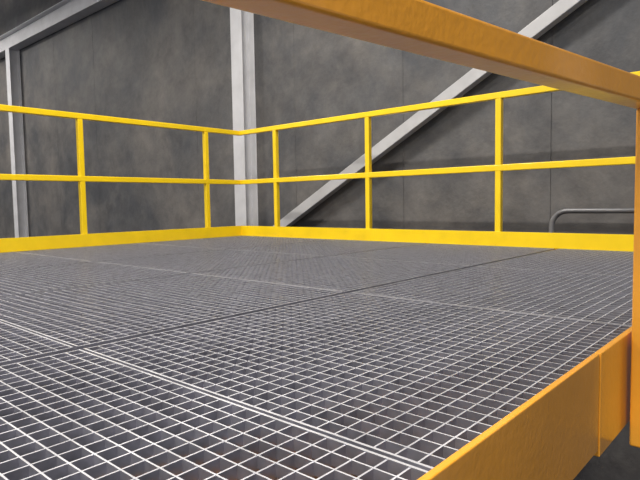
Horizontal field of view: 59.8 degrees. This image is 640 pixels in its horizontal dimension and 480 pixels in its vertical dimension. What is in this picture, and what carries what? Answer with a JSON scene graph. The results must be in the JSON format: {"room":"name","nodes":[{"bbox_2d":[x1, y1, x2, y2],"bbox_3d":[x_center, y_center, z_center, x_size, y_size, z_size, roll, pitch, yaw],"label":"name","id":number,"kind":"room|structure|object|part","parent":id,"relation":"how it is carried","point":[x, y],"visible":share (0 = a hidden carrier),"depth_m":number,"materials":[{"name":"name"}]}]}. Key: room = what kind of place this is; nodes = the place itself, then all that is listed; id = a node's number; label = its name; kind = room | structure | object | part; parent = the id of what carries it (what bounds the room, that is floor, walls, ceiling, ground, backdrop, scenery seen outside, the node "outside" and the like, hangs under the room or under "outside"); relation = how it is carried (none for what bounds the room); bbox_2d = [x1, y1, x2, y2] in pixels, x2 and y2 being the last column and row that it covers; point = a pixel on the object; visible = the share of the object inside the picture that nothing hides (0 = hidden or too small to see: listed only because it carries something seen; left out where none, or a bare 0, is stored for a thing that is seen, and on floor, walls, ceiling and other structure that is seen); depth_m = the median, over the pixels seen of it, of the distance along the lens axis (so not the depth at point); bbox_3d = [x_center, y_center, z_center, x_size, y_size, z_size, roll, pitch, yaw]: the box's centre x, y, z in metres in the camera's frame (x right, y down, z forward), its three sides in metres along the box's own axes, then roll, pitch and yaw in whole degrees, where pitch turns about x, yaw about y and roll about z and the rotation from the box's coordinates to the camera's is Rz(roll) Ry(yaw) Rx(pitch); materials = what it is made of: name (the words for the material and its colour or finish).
{"room":"warehouse","nodes":[
{"label":"warehouse","id":0,"kind":"room"},
{"bbox_2d":[0,0,639,479],"bbox_3d":[-2.863,-1.209,8.784,28.000,8.000,0.220,2,5,41],"label":"wall","id":1,"kind":"structure","parent":0,"point":[166,61],"depth_m":6.23,"materials":[{"name":"concrete"}]},
{"bbox_3d":[-7.719,3.268,3.664,28.200,0.100,14.840,2,5,41],"label":"floor","id":2,"kind":"structure","parent":0,"visible":0},
{"bbox_2d":[5,48,28,237],"bbox_3d":[-6.193,-0.593,11.467,0.320,6.520,0.255,2,5,41],"label":"steel column","id":3,"kind":"structure","parent":2,"relation":"on","point":[13,73],"depth_m":11.38,"materials":[{"name":"grey metal"}]},
{"bbox_2d":[0,0,118,58],"bbox_3d":[-3.049,-3.870,8.446,27.800,0.320,0.200,2,5,41],"label":"beam","id":4,"kind":"structure","parent":3,"relation":"on","point":[64,13],"depth_m":10.04,"materials":[{"name":"white metal"}]},
{"bbox_2d":[230,8,257,225],"bbox_3d":[-0.916,-0.367,6.798,0.320,6.520,0.255,2,5,41],"label":"steel column","id":5,"kind":"structure","parent":2,"relation":"on","point":[241,22],"depth_m":6.72,"materials":[{"name":"grey metal"}]},
{"bbox_2d":[273,0,587,226],"bbox_3d":[1.651,-1.626,4.459,6.688,3.752,0.090,2,5,41],"label":"diagonal brace","id":6,"kind":"object","parent":5,"relation":"attached to","point":[561,9],"visible":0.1,"depth_m":5.10,"materials":[{"name":"metal"}]},
{"bbox_2d":[4,236,631,479],"bbox_3d":[-1.304,1.698,2.301,4.248,3.008,6.300,2,5,41],"label":"frame","id":7,"kind":"object","parent":2,"relation":"on","point":[555,433],"visible":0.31,"depth_m":0.99,"materials":[{"name":"metal"}]},
{"bbox_2d":[0,236,632,479],"bbox_3d":[-1.333,0.225,2.147,4.162,0.033,6.242,2,5,41],"label":"floor","id":8,"kind":"structure","parent":7,"relation":"on","point":[233,357],"depth_m":1.28,"materials":[{"name":"grey metal"}]},
{"bbox_2d":[202,0,639,447],"bbox_3d":[0.018,0.121,0.690,1.995,0.846,0.132,-4,5,-42],"label":"guardrail","id":9,"kind":"object","parent":8,"relation":"on","point":[421,27],"visible":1,"depth_m":0.79,"materials":[{"name":"metal"}]},
{"bbox_2d":[0,71,639,252],"bbox_3d":[-0.990,-0.224,1.855,5.153,1.293,6.283,2,5,41],"label":"guardrail","id":10,"kind":"object","parent":7,"relation":"attached to","point":[606,242],"visible":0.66,"depth_m":4.54,"materials":[{"name":"metal"}]},
{"bbox_3d":[-0.982,0.171,1.849,5.107,0.105,6.237,2,5,41],"label":"toe plate","id":11,"kind":"part","parent":10,"relation":"part of","materials":[{"name":"yellow paint"}]},
{"bbox_2d":[549,208,633,232],"bbox_3d":[2.950,1.430,3.418,3.060,3.260,0.040,2,5,41],"label":"handrail","id":12,"kind":"object","parent":2,"relation":"on","point":[557,214],"visible":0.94,"depth_m":4.14,"materials":[{"name":"grey metal"}]}
]}

